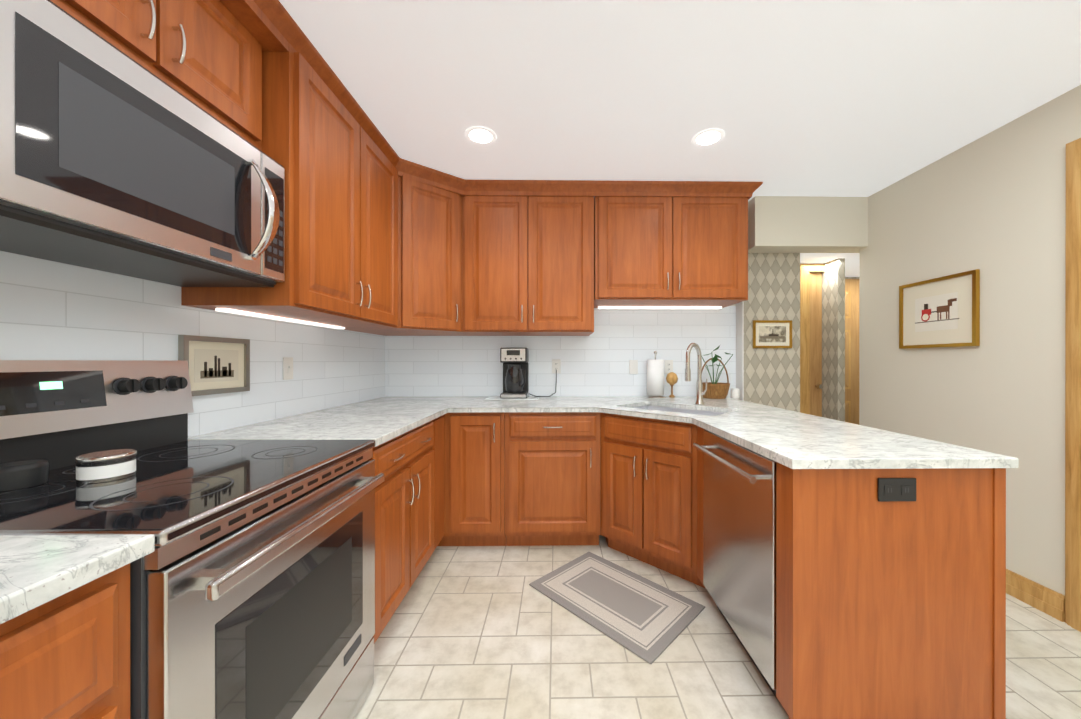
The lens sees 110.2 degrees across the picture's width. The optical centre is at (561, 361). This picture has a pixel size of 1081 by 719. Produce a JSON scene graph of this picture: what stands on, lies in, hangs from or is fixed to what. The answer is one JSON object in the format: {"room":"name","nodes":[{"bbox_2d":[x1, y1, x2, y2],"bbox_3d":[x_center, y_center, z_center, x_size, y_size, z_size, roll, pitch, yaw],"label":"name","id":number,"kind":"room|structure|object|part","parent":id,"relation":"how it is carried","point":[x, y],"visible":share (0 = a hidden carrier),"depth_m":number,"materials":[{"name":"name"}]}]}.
{"room":"kitchen","nodes":[
{"label":"kitchen","id":0,"kind":"room"},
{"bbox_2d":[0,251,384,436],"bbox_3d":[-1.455,-0.020,-0.068,0.120,2.445,6.520,0,0,-1],"label":"wall","id":1,"kind":"structure","parent":0,"point":[51,310],"depth_m":1.37,"materials":[{"name":"white tile"}]},
{"bbox_2d":[0,0,284,286],"bbox_3d":[-1.181,-0.497,1.018,0.452,0.447,0.760,0,0,-1],"label":"microwave","id":2,"kind":"object","parent":1,"relation":"attached to","point":[114,159],"visible":1,"depth_m":0.89,"materials":[{"name":"silver metal"}]},
{"bbox_2d":[50,0,288,150],"bbox_3d":[-1.210,-0.956,1.016,0.396,0.465,0.768,0,0,-1],"label":"wall cabinet","id":3,"kind":"object","parent":1,"relation":"attached to","point":[206,55],"visible":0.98,"depth_m":1.15,"materials":[{"name":"brown wood"}]},
{"bbox_2d":[178,335,249,395],"bbox_3d":[-1.405,0.016,1.538,0.020,0.230,0.300,0,0,-1],"label":"picture","id":4,"kind":"object","parent":1,"relation":"attached to","point":[218,365],"visible":0.88,"depth_m":1.53,"materials":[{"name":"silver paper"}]},
{"bbox_2d":[283,357,292,379],"bbox_3d":[-1.414,0.035,1.953,0.016,0.115,0.070,0,0,-1],"label":"light switch","id":5,"kind":"object","parent":1,"relation":"attached to","point":[287,368],"visible":1,"depth_m":1.95,"materials":[{"name":"white plastic"}]},
{"bbox_2d":[181,43,397,328],"bbox_3d":[-1.194,-0.693,1.873,0.452,0.994,0.941,0,0,-1],"label":"wall cabinet","id":6,"kind":"object","parent":1,"relation":"attached to","point":[239,312],"depth_m":1.60,"materials":[{"name":"brown wood"}]},
{"bbox_3d":[-1.194,-0.700,1.873,0.452,0.980,0.941,0,0,-1],"label":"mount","id":7,"kind":"part","parent":6,"relation":"part of","materials":[{"name":"brown wood"}]},
{"bbox_2d":[385,304,735,397],"bbox_3d":[0.003,-0.023,3.154,2.890,2.445,0.120,0,0,-1],"label":"wall","id":8,"kind":"structure","parent":0,"point":[595,362],"depth_m":3.10,"materials":[{"name":"white tile"}]},
{"bbox_2d":[343,174,473,335],"bbox_3d":[-1.069,-0.700,2.711,0.727,0.980,0.727,0,0,-1],"label":"wall cabinet","id":9,"kind":"object","parent":8,"relation":"attached to","point":[429,260],"visible":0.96,"depth_m":2.48,"materials":[{"name":"brown wood"}]},
{"bbox_2d":[253,0,762,199],"bbox_3d":[0.193,-1.200,0.913,2.444,0.082,4.356,0,0,-1],"label":"crown molding","id":10,"kind":"structure","parent":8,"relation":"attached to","point":[277,14],"depth_m":2.58,"materials":[{"name":"brown wood"}]},
{"bbox_2d":[462,195,593,335],"bbox_3d":[-0.240,-0.701,2.846,0.930,0.980,0.482,0,0,-1],"label":"wall cabinet","id":11,"kind":"object","parent":8,"relation":"attached to","point":[527,265],"visible":0.96,"depth_m":2.64,"materials":[{"name":"brown wood"}]},
{"bbox_2d":[552,359,560,372],"bbox_3d":[-0.046,0.039,3.087,0.070,0.115,0.008,0,0,-1],"label":"electrical outlet","id":12,"kind":"object","parent":8,"relation":"attached to","point":[556,364],"visible":1,"depth_m":3.08,"materials":[{"name":"white plastic"}]},
{"bbox_2d":[629,360,637,373],"bbox_3d":[0.589,0.044,3.092,0.070,0.115,0.016,0,0,-1],"label":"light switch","id":13,"kind":"object","parent":8,"relation":"attached to","point":[633,366],"visible":1,"depth_m":3.09,"materials":[{"name":"white plastic"}]},
{"bbox_2d":[664,360,672,373],"bbox_3d":[0.879,0.044,3.100,0.070,0.115,0.008,0,0,-1],"label":"electrical outlet","id":14,"kind":"object","parent":8,"relation":"attached to","point":[668,366],"visible":0.83,"depth_m":3.10,"materials":[{"name":"white plastic"}]},
{"bbox_2d":[594,196,747,308],"bbox_3d":[0.777,-0.807,2.861,1.090,0.766,0.482,0,0,-1],"label":"wall cabinet","id":15,"kind":"object","parent":8,"relation":"attached to","point":[650,252],"depth_m":2.66,"materials":[{"name":"brown wood"}]},
{"bbox_3d":[0.777,-0.816,2.861,1.090,0.750,0.482,0,0,-1],"label":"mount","id":16,"kind":"part","parent":15,"relation":"part of","materials":[{"name":"brown wood"}]},
{"bbox_2d":[279,0,1080,201],"bbox_3d":[1.535,-1.273,-0.025,9.000,0.060,6.520,0,0,-1],"label":"ceiling","id":17,"kind":"structure","parent":0,"point":[845,98],"depth_m":1.67,"materials":[{"name":"white paint"}]},
{"bbox_2d":[465,126,496,144],"bbox_3d":[-0.446,-1.242,2.076,0.172,0.003,0.172,0,0,-1],"label":"recessed light","id":18,"kind":"object","parent":17,"relation":"in","point":[478,134],"visible":1,"depth_m":2.07,"materials":[{"name":"white plastic"}]},
{"bbox_2d":[692,128,724,146],"bbox_3d":[0.814,-1.242,2.095,0.172,0.003,0.172,0,0,-1],"label":"recessed light","id":19,"kind":"object","parent":17,"relation":"in","point":[704,138],"visible":1,"depth_m":2.09,"materials":[{"name":"white plastic"}]},
{"bbox_2d":[354,534,1080,718],"bbox_3d":[1.508,1.230,1.817,9.000,0.060,10.200,0,0,-1],"label":"floor","id":20,"kind":"structure","parent":0,"point":[479,632],"depth_m":1.52,"materials":[{"name":"tile"}]},
{"bbox_2d":[0,563,129,718],"bbox_3d":[-1.030,0.760,0.372,0.737,0.884,0.505,0,0,-1],"label":"base cabinet","id":21,"kind":"object","parent":20,"relation":"on","point":[65,656],"visible":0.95,"depth_m":0.54,"materials":[{"name":"brown wood"}]},
{"bbox_2d":[0,360,384,718],"bbox_3d":[-1.018,0.599,1.009,0.778,1.205,0.756,0,0,-1],"label":"range","id":22,"kind":"object","parent":20,"relation":"on","point":[252,585],"visible":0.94,"depth_m":0.93,"materials":[{"name":"silver metal"}]},
{"bbox_2d":[371,420,433,643],"bbox_3d":[-1.050,0.758,1.776,0.737,0.884,0.765,0,0,-1],"label":"base cabinet","id":23,"kind":"object","parent":20,"relation":"on","point":[404,518],"visible":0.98,"depth_m":1.70,"materials":[{"name":"brown wood"}]},
{"bbox_2d":[433,412,505,549],"bbox_3d":[-0.899,0.758,2.621,1.065,0.884,0.915,0,0,-1],"label":"base cabinet","id":24,"kind":"object","parent":20,"relation":"on","point":[469,477],"visible":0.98,"depth_m":2.36,"materials":[{"name":"brown wood"}]},
{"bbox_2d":[505,412,599,545],"bbox_3d":[-0.063,0.758,2.710,0.605,0.884,0.762,0,0,-1],"label":"base cabinet","id":25,"kind":"object","parent":20,"relation":"on","point":[552,478],"visible":1,"depth_m":2.37,"materials":[{"name":"brown wood"}]},
{"bbox_2d":[529,552,704,663],"bbox_3d":[0.261,1.195,1.929,0.490,0.008,0.750,0,0,-45],"label":"rug","id":26,"kind":"object","parent":20,"relation":"on","point":[646,620],"visible":0.98,"depth_m":1.86,"materials":[{"name":"grey fabric"}]},
{"bbox_2d":[600,412,704,587],"bbox_3d":[0.781,0.758,2.523,1.073,0.884,1.160,0,0,-1],"label":"base cabinet","id":27,"kind":"object","parent":20,"relation":"on","point":[648,490],"visible":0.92,"depth_m":2.12,"materials":[{"name":"brown wood"}]},
{"bbox_2d":[188,396,1018,468],"bbox_3d":[-0.041,0.300,2.095,2.765,0.030,1.992,0,0,-1],"label":"countertop","id":28,"kind":"structure","parent":27,"relation":"on","point":[792,439],"depth_m":1.64,"materials":[{"name":"stone"}]},
{"bbox_2d":[484,396,538,399],"bbox_3d":[-0.379,0.281,2.931,0.400,0.005,0.285,0,0,-1],"label":"tray","id":29,"kind":"object","parent":28,"relation":"on","point":[499,398],"visible":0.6,"depth_m":2.85,"materials":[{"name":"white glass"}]},
{"bbox_2d":[500,348,528,397],"bbox_3d":[-0.369,0.085,2.952,0.200,0.385,0.223,0,0,-1],"label":"coffee maker","id":30,"kind":"object","parent":29,"relation":"on","point":[514,361],"visible":1,"depth_m":2.87,"materials":[{"name":"black plastic"}]},
{"bbox_2d":[529,370,556,396],"bbox_3d":[-0.155,0.172,3.018,0.226,0.210,0.120,0,0,-1],"label":"cord","id":31,"kind":"object","parent":30,"relation":"attached to","point":[550,395],"visible":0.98,"depth_m":3.00,"materials":[{"name":"black plastic"}]},
{"bbox_2d":[645,351,665,397],"bbox_3d":[0.745,0.099,3.005,0.160,0.368,0.160,0,0,-1],"label":"paper towel holder","id":32,"kind":"object","parent":28,"relation":"on","point":[655,378],"visible":0.98,"depth_m":2.95,"materials":[{"name":"white paper"}]},
{"bbox_2d":[666,372,677,397],"bbox_3d":[0.875,0.183,2.997,0.096,0.200,0.096,0,0,-1],"label":"figurine","id":33,"kind":"object","parent":28,"relation":"on","point":[671,378],"visible":1,"depth_m":2.97,"materials":[{"name":"brown wood"}]},
{"bbox_2d":[633,406,724,415],"bbox_3d":[0.705,0.408,2.343,0.690,0.183,0.440,0,0,44],"label":"sink","id":34,"kind":"object","parent":28,"relation":"in","point":[698,412],"depth_m":2.52,"materials":[{"name":"silver metal"}]},
{"bbox_2d":[685,343,707,404],"bbox_3d":[0.867,0.080,2.454,0.178,0.408,0.170,0,0,-1],"label":"faucet","id":35,"kind":"object","parent":28,"relation":"on","point":[700,393],"visible":1,"depth_m":2.49,"materials":[{"name":"silver metal"}]},
{"bbox_2d":[701,345,739,398],"bbox_3d":[1.223,0.077,2.952,0.300,0.413,0.236,0,0,-1],"label":"potted plant","id":36,"kind":"object","parent":28,"relation":"on","point":[716,390],"visible":0.88,"depth_m":2.89,"materials":[{"name":"brown wicker"}]},
{"bbox_2d":[693,429,788,716],"bbox_3d":[0.970,0.763,1.544,0.680,0.875,0.594,0,0,-1],"label":"dishwasher","id":37,"kind":"object","parent":20,"relation":"on","point":[739,532],"visible":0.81,"depth_m":1.44,"materials":[{"name":"silver metal"}]},
{"bbox_2d":[697,426,1005,718],"bbox_3d":[1.013,0.759,1.540,0.646,0.884,0.810,0,0,-1],"label":"base cabinet","id":38,"kind":"object","parent":20,"relation":"on","point":[891,610],"visible":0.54,"depth_m":1.14,"materials":[{"name":"brown wood"}]},
{"bbox_2d":[878,478,915,501],"bbox_3d":[1.008,0.385,1.133,0.115,0.070,0.008,0,0,-1],"label":"outlet","id":39,"kind":"object","parent":38,"relation":"attached to","point":[896,489],"visible":1,"depth_m":1.13,"materials":[{"name":"black plastic"}]},
{"bbox_3d":[-1.034,0.761,-0.483,0.702,0.884,1.200,0,0,-1],"label":"base cabinet","id":40,"kind":"object","parent":20,"relation":"on","visible":0},
{"bbox_2d":[0,534,154,623],"bbox_3d":[-1.027,0.302,-0.329,0.722,0.030,1.905,0,0,-1],"label":"countertop","id":41,"kind":"structure","parent":40,"relation":"on","point":[36,571],"depth_m":0.55,"materials":[{"name":"stone"}]},
{"bbox_2d":[744,253,799,411],"bbox_3d":[1.679,0.164,3.069,0.460,2.070,0.100,0,0,-1],"label":"wall","id":42,"kind":"structure","parent":0,"point":[772,377],"depth_m":3.02,"materials":[{"name":"beige paper"}]},
{"bbox_2d":[736,301,743,400],"bbox_3d":[1.444,0.164,3.060,0.010,2.070,0.110,0,0,-1],"label":"trim","id":43,"kind":"structure","parent":42,"relation":"attached to","point":[740,346],"depth_m":3.04,"materials":[{"name":"white plastic"}]},
{"bbox_2d":[753,320,791,347],"bbox_3d":[1.680,-0.219,3.008,0.310,0.220,0.015,0,0,-1],"label":"framed picture","id":44,"kind":"object","parent":42,"relation":"attached to","point":[772,333],"visible":0.96,"depth_m":3.01,"materials":[{"name":"gold metal"}]},
{"bbox_2d":[748,196,867,252],"bbox_3d":[1.941,-1.058,2.932,0.980,0.375,0.180,0,0,-1],"label":"soffit","id":45,"kind":"structure","parent":0,"point":[798,224],"depth_m":2.84,"materials":[{"name":"beige paint"}]},
{"bbox_2d":[800,253,858,276],"bbox_3d":[2.514,-1.089,3.415,2.140,0.435,1.130,0,0,-1],"label":"ceiling","id":46,"kind":"structure","parent":0,"point":[851,264],"depth_m":3.21,"materials":[{"name":"white paint"}]},
{"bbox_2d":[821,85,1080,594],"bbox_3d":[2.412,-0.020,0.159,0.120,2.445,6.620,0,0,-1],"label":"wall","id":47,"kind":"structure","parent":0,"point":[991,206],"depth_m":2.04,"materials":[{"name":"beige paint"}]},
{"bbox_2d":[899,269,979,348],"bbox_3d":[2.306,-0.300,2.328,0.022,0.425,0.470,0,0,-1],"label":"picture","id":48,"kind":"object","parent":47,"relation":"attached to","point":[944,311],"visible":0.98,"depth_m":2.29,"materials":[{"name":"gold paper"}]},
{"bbox_2d":[1006,569,1064,621],"bbox_3d":[2.344,1.143,-0.073,0.020,0.118,5.995,0,0,-1],"label":"baseboard","id":49,"kind":"structure","parent":47,"relation":"attached to","point":[1044,599],"depth_m":1.84,"materials":[{"name":"brown wood"}]},
{"bbox_2d":[1065,138,1080,631],"bbox_3d":[2.323,0.101,1.186,0.025,2.200,1.095,0,0,-1],"label":"door frame","id":50,"kind":"structure","parent":47,"relation":"attached to","point":[1073,403],"depth_m":1.70,"materials":[{"name":"brown wood"}]},
{"bbox_3d":[2.054,0.164,3.405,0.540,2.070,0.120,0,0,-1],"label":"wall","id":51,"kind":"structure","parent":0,"visible":0},
{"bbox_2d":[800,264,824,416],"bbox_3d":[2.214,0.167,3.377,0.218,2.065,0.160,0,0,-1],"label":"door","id":52,"kind":"structure","parent":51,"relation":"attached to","point":[811,386],"depth_m":3.37,"materials":[{"name":"brown wood"}]},
{"bbox_3d":[2.927,0.164,3.937,1.100,2.070,0.100,0,0,-1],"label":"wall","id":53,"kind":"structure","parent":0,"visible":0},
{"bbox_2d":[845,279,858,424],"bbox_3d":[2.988,0.179,3.855,0.780,2.040,0.057,0,0,-1],"label":"door","id":54,"kind":"structure","parent":53,"relation":"in","point":[851,350],"depth_m":3.84,"materials":[{"name":"brown wood"}]}
]}

